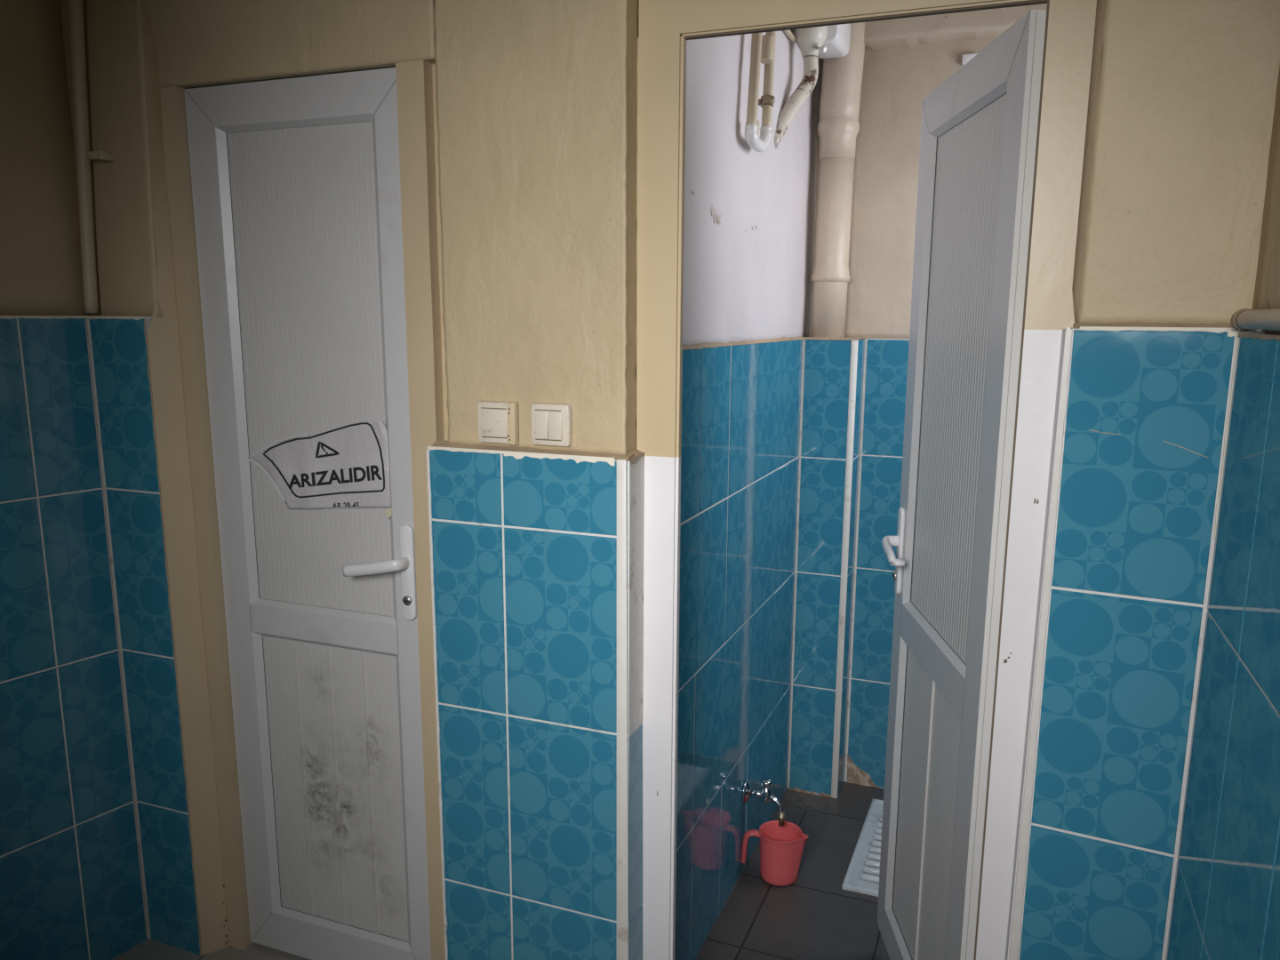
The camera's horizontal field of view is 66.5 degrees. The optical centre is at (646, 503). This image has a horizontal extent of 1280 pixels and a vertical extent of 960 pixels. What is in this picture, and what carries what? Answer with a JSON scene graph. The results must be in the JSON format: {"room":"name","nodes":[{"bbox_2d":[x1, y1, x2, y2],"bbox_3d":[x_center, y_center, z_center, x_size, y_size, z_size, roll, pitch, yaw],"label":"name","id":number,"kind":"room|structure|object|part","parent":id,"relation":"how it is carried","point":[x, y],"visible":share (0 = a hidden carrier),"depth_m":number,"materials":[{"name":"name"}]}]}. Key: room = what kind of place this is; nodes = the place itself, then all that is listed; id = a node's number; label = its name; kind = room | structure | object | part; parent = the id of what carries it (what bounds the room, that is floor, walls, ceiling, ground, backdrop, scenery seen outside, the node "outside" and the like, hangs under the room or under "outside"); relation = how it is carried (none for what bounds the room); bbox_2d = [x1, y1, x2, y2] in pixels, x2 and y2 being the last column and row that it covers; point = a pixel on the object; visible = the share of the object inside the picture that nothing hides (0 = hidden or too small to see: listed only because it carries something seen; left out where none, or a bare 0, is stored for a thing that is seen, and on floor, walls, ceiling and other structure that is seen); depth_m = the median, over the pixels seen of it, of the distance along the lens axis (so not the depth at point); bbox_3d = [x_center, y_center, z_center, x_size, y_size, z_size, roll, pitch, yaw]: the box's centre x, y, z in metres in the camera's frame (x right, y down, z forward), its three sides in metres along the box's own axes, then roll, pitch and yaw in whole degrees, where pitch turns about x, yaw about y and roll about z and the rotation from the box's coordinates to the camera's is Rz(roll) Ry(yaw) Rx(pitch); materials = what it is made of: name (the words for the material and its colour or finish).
{"room":"public restroom","nodes":[
{"label":"public restroom","id":0,"kind":"room"},
{"bbox_2d":[0,0,148,959],"bbox_3d":[-2.222,0.086,0.876,0.132,2.613,3.430,7,13,32],"label":"wall","id":1,"kind":"structure","parent":0,"point":[71,885],"depth_m":2.17,"materials":[{"name":"tile"}]},
{"bbox_2d":[111,937,311,959],"bbox_3d":[-0.899,1.417,1.161,3.200,0.120,2.470,5,12,21],"label":"floor","id":2,"kind":"structure","parent":0,"point":[149,949],"depth_m":2.42,"materials":[{"name":"tile"}]},
{"bbox_2d":[59,0,644,959],"bbox_3d":[-0.648,-0.120,2.102,1.422,2.650,0.196,5,12,21],"label":"wall","id":3,"kind":"structure","parent":0,"point":[535,101],"depth_m":1.93,"materials":[{"name":"tile"}]},
{"bbox_2d":[68,0,114,312],"bbox_3d":[-1.188,-0.971,2.054,0.107,1.124,0.038,5,12,21],"label":"pipe","id":4,"kind":"object","parent":3,"relation":"attached to","point":[84,155],"visible":1,"depth_m":2.09,"materials":[{"name":"paint"}]},
{"bbox_2d":[160,59,445,959],"bbox_3d":[-0.725,0.134,2.156,0.666,2.030,0.102,5,12,21],"label":"door","id":5,"kind":"structure","parent":3,"relation":"in","point":[303,217],"depth_m":2.14,"materials":[{"name":"white plastic"}]},
{"bbox_3d":[-0.714,-0.269,2.101,0.381,1.035,0.016,5,12,21],"label":"panel","id":6,"kind":"part","parent":5,"relation":"part of","materials":[{"name":"white plastic"}]},
{"bbox_2d":[248,418,391,518],"bbox_3d":[-0.714,-0.085,2.118,0.385,0.212,0.009,5,12,21],"label":"paper notice","id":7,"kind":"object","parent":5,"relation":"attached to","point":[347,466],"visible":1,"depth_m":2.11,"materials":[{"name":"white paper"}]},
{"bbox_3d":[-0.720,0.663,2.277,0.381,0.712,0.020,5,12,21],"label":"panel","id":8,"kind":"part","parent":5,"relation":"part of","materials":[{"name":"white plastic"}]},
{"bbox_3d":[-0.572,0.136,2.063,0.146,0.052,0.044,5,12,21],"label":"lever","id":9,"kind":"part","parent":5,"relation":"part of","materials":[{"name":"plastic"}]},
{"bbox_3d":[-0.503,0.147,2.064,0.033,0.208,0.010,5,12,21],"label":"handle plate","id":10,"kind":"part","parent":5,"relation":"part of","materials":[{"name":"plastic"}]},
{"bbox_2d":[477,400,519,444],"bbox_3d":[-0.285,-0.154,1.873,0.086,0.082,0.016,5,12,21],"label":"light switch","id":11,"kind":"object","parent":3,"relation":"attached to","point":[498,420],"visible":1,"depth_m":1.87,"materials":[{"name":"plastic"}]},
{"bbox_2d":[531,402,572,447],"bbox_3d":[-0.179,-0.147,1.831,0.083,0.080,0.016,5,12,21],"label":"light switch","id":12,"kind":"object","parent":3,"relation":"attached to","point":[551,423],"visible":1,"depth_m":1.82,"materials":[{"name":"plastic"}]},
{"bbox_2d":[616,458,629,959],"bbox_3d":[-0.043,0.584,1.897,0.026,1.350,0.009,5,12,21],"label":"trim","id":13,"kind":"structure","parent":3,"relation":"attached to","point":[622,793],"depth_m":1.87,"materials":[{"name":"plastic"}]},
{"bbox_2d":[674,29,820,959],"bbox_3d":[0.231,-0.210,2.625,0.115,2.660,1.561,5,12,21],"label":"wall","id":14,"kind":"structure","parent":0,"point":[749,213],"depth_m":2.52,"materials":[{"name":"tile"}]},
{"bbox_2d":[744,31,775,152],"bbox_3d":[0.283,-1.212,2.345,0.049,0.710,0.215,5,12,21],"label":"pipes","id":15,"kind":"object","parent":14,"relation":"attached to","point":[763,47],"visible":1,"depth_m":2.37,"materials":[{"name":"paint"}]},
{"bbox_2d":[745,120,759,135],"bbox_3d":[0.252,-0.892,2.325,0.032,0.042,0.041,5,12,21],"label":"socket","id":16,"kind":"object","parent":15,"relation":"attached to","point":[752,126],"depth_m":2.31,"materials":[{"name":"paint"}]},
{"bbox_2d":[760,34,774,63],"bbox_3d":[0.295,-1.111,2.390,0.034,0.063,0.043,5,12,21],"label":"socket","id":17,"kind":"object","parent":15,"relation":"attached to","point":[767,54],"depth_m":2.38,"materials":[{"name":"paint"}]},
{"bbox_2d":[742,777,785,826],"bbox_3d":[0.344,0.856,2.812,0.122,0.129,0.068,5,12,21],"label":"tap","id":18,"kind":"object","parent":14,"relation":"attached to","point":[766,783],"visible":1,"depth_m":2.80,"materials":[{"name":"silver metal"}]},
{"bbox_3d":[0.345,0.804,2.802,0.030,0.023,0.030,11,15,43],"label":"knob","id":19,"kind":"part","parent":18,"relation":"part of","materials":[{"name":"silver metal"}]},
{"bbox_3d":[0.373,0.862,2.799,0.048,0.047,0.016,6,12,27],"label":"spout","id":20,"kind":"part","parent":18,"relation":"part of","materials":[{"name":"silver metal"}]},
{"bbox_2d":[784,23,850,58],"bbox_3d":[0.478,-1.399,2.711,0.118,0.314,0.382,5,12,21],"label":"cistern","id":21,"kind":"object","parent":14,"relation":"attached to","point":[825,42],"visible":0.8,"depth_m":2.71,"materials":[{"name":"white plastic"}]},
{"bbox_2d":[774,56,818,148],"bbox_3d":[0.400,-1.100,2.682,0.205,0.262,0.043,-10,15,-44],"label":"pipe","id":22,"kind":"object","parent":21,"relation":"attached to","point":[806,85],"visible":0.94,"depth_m":2.68,"materials":[{"name":"white plastic"}]},
{"bbox_3d":[0.521,-1.438,2.794,0.102,0.269,0.185,5,12,21],"label":"tank","id":23,"kind":"part","parent":21,"relation":"part of","materials":[{"name":"white plastic"}]},
{"bbox_2d":[695,781,889,959],"bbox_3d":[0.769,1.185,2.694,1.180,0.120,1.640,5,12,21],"label":"floor","id":24,"kind":"structure","parent":0,"point":[812,917],"depth_m":2.72,"materials":[{"name":"tile"}]},
{"bbox_2d":[740,820,808,886],"bbox_3d":[0.367,1.018,2.829,0.168,0.147,0.124,-3,11,-17],"label":"jug","id":25,"kind":"object","parent":24,"relation":"on","point":[781,848],"visible":1,"depth_m":2.80,"materials":[{"name":"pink plastic"}]},
{"bbox_3d":[0.305,0.996,2.839,0.059,0.100,0.026,1,11,5],"label":"handle","id":26,"kind":"part","parent":25,"relation":"part of","materials":[{"name":"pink plastic"}]},
{"bbox_2d":[841,798,883,896],"bbox_3d":[0.862,1.104,2.975,0.430,0.115,0.555,5,12,21],"label":"toilet","id":27,"kind":"object","parent":24,"relation":"on","point":[862,875],"visible":0.27,"depth_m":2.93,"materials":[{"name":"ceramic"}]},
{"bbox_2d":[787,336,865,797],"bbox_3d":[0.610,0.227,3.298,0.175,1.554,0.204,5,12,21],"label":"wall","id":28,"kind":"structure","parent":0,"point":[826,364],"depth_m":3.20,"materials":[{"name":"tile"}]},
{"bbox_2d":[810,22,864,337],"bbox_3d":[0.595,-1.069,3.022,0.140,1.100,0.127,9,14,39],"label":"pipe","id":29,"kind":"object","parent":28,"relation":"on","point":[838,126],"visible":0.97,"depth_m":3.00,"materials":[{"name":"paint"}]},
{"bbox_2d":[809,3,1047,788],"bbox_3d":[1.061,-0.292,3.078,1.138,2.660,0.214,5,12,21],"label":"wall","id":30,"kind":"structure","parent":0,"point":[906,60],"depth_m":3.12,"materials":[{"name":"paint"}]},
{"bbox_2d":[831,339,858,798],"bbox_3d":[0.646,0.247,3.181,0.019,1.538,0.010,5,12,21],"label":"trim","id":31,"kind":"structure","parent":30,"relation":"attached to","point":[854,343],"depth_m":3.17,"materials":[{"name":"white plastic"}]},
{"bbox_2d":[961,53,977,65],"bbox_3d":[0.963,-1.317,2.900,0.046,0.030,0.018,5,12,21],"label":"junction cover","id":32,"kind":"object","parent":30,"relation":"attached to","point":[966,58],"visible":0.56,"depth_m":2.90,"materials":[{"name":"white plastic"}]},
{"bbox_2d":[1004,0,1279,959],"bbox_3d":[0.766,0.003,1.525,0.284,2.660,0.249,5,12,21],"label":"wall","id":33,"kind":"structure","parent":0,"point":[1186,102],"depth_m":1.41,"materials":[{"name":"tile"}]},
{"bbox_2d":[636,0,1096,959],"bbox_3d":[0.330,0.135,1.969,0.701,2.210,0.703,1,11,1],"label":"door","id":34,"kind":"structure","parent":33,"relation":"in","point":[1003,138],"depth_m":1.77,"materials":[{"name":"white plastic"}]},
{"bbox_3d":[0.565,0.109,2.227,0.044,0.050,0.116,1,11,1],"label":"lever","id":35,"kind":"part","parent":34,"relation":"part of","materials":[{"name":"plastic"}]},
{"bbox_3d":[0.591,0.112,2.277,0.010,0.208,0.033,1,11,1],"label":"handle plate","id":36,"kind":"part","parent":34,"relation":"part of","materials":[{"name":"plastic"}]},
{"bbox_3d":[0.608,0.702,2.113,0.020,0.697,0.456,1,11,1],"label":"panel","id":37,"kind":"part","parent":34,"relation":"part of","materials":[{"name":"white plastic"}]},
{"bbox_3d":[0.616,-0.230,1.935,0.016,1.029,0.456,1,11,1],"label":"panel","id":38,"kind":"part","parent":34,"relation":"part of","materials":[{"name":"white plastic"}]},
{"bbox_3d":[0.613,0.157,2.002,0.044,1.988,0.638,1,11,1],"label":"frame","id":39,"kind":"part","parent":34,"relation":"part of","materials":[{"name":"white plastic"}]},
{"bbox_2d":[1008,327,1072,959],"bbox_3d":[0.612,0.515,1.580,0.021,1.573,0.017,5,12,21],"label":"trim","id":40,"kind":"structure","parent":33,"relation":"attached to","point":[1024,837],"depth_m":1.53,"materials":[{"name":"white plastic"}]},
{"bbox_2d":[1072,0,1255,330],"bbox_3d":[0.458,-0.042,1.724,1.000,2.650,0.098,5,12,21],"label":"wall","id":41,"kind":"structure","parent":0,"point":[1100,8],"depth_m":1.57,"materials":[{"name":"beige paint"}]},
{"bbox_2d":[1165,64,1279,959],"bbox_3d":[0.283,0.320,-0.228,0.132,2.630,3.471,4,11,19],"label":"wall","id":42,"kind":"structure","parent":0,"point":[1226,904],"depth_m":1.21,"materials":[{"name":"tile"}]},
{"bbox_2d":[1230,308,1279,331],"bbox_3d":[0.366,-0.024,0.132,0.029,0.029,2.612,4,11,19],"label":"pipe","id":43,"kind":"object","parent":42,"relation":"attached to","point":[1244,319],"visible":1,"depth_m":1.19,"materials":[{"name":"paint"}]}
]}

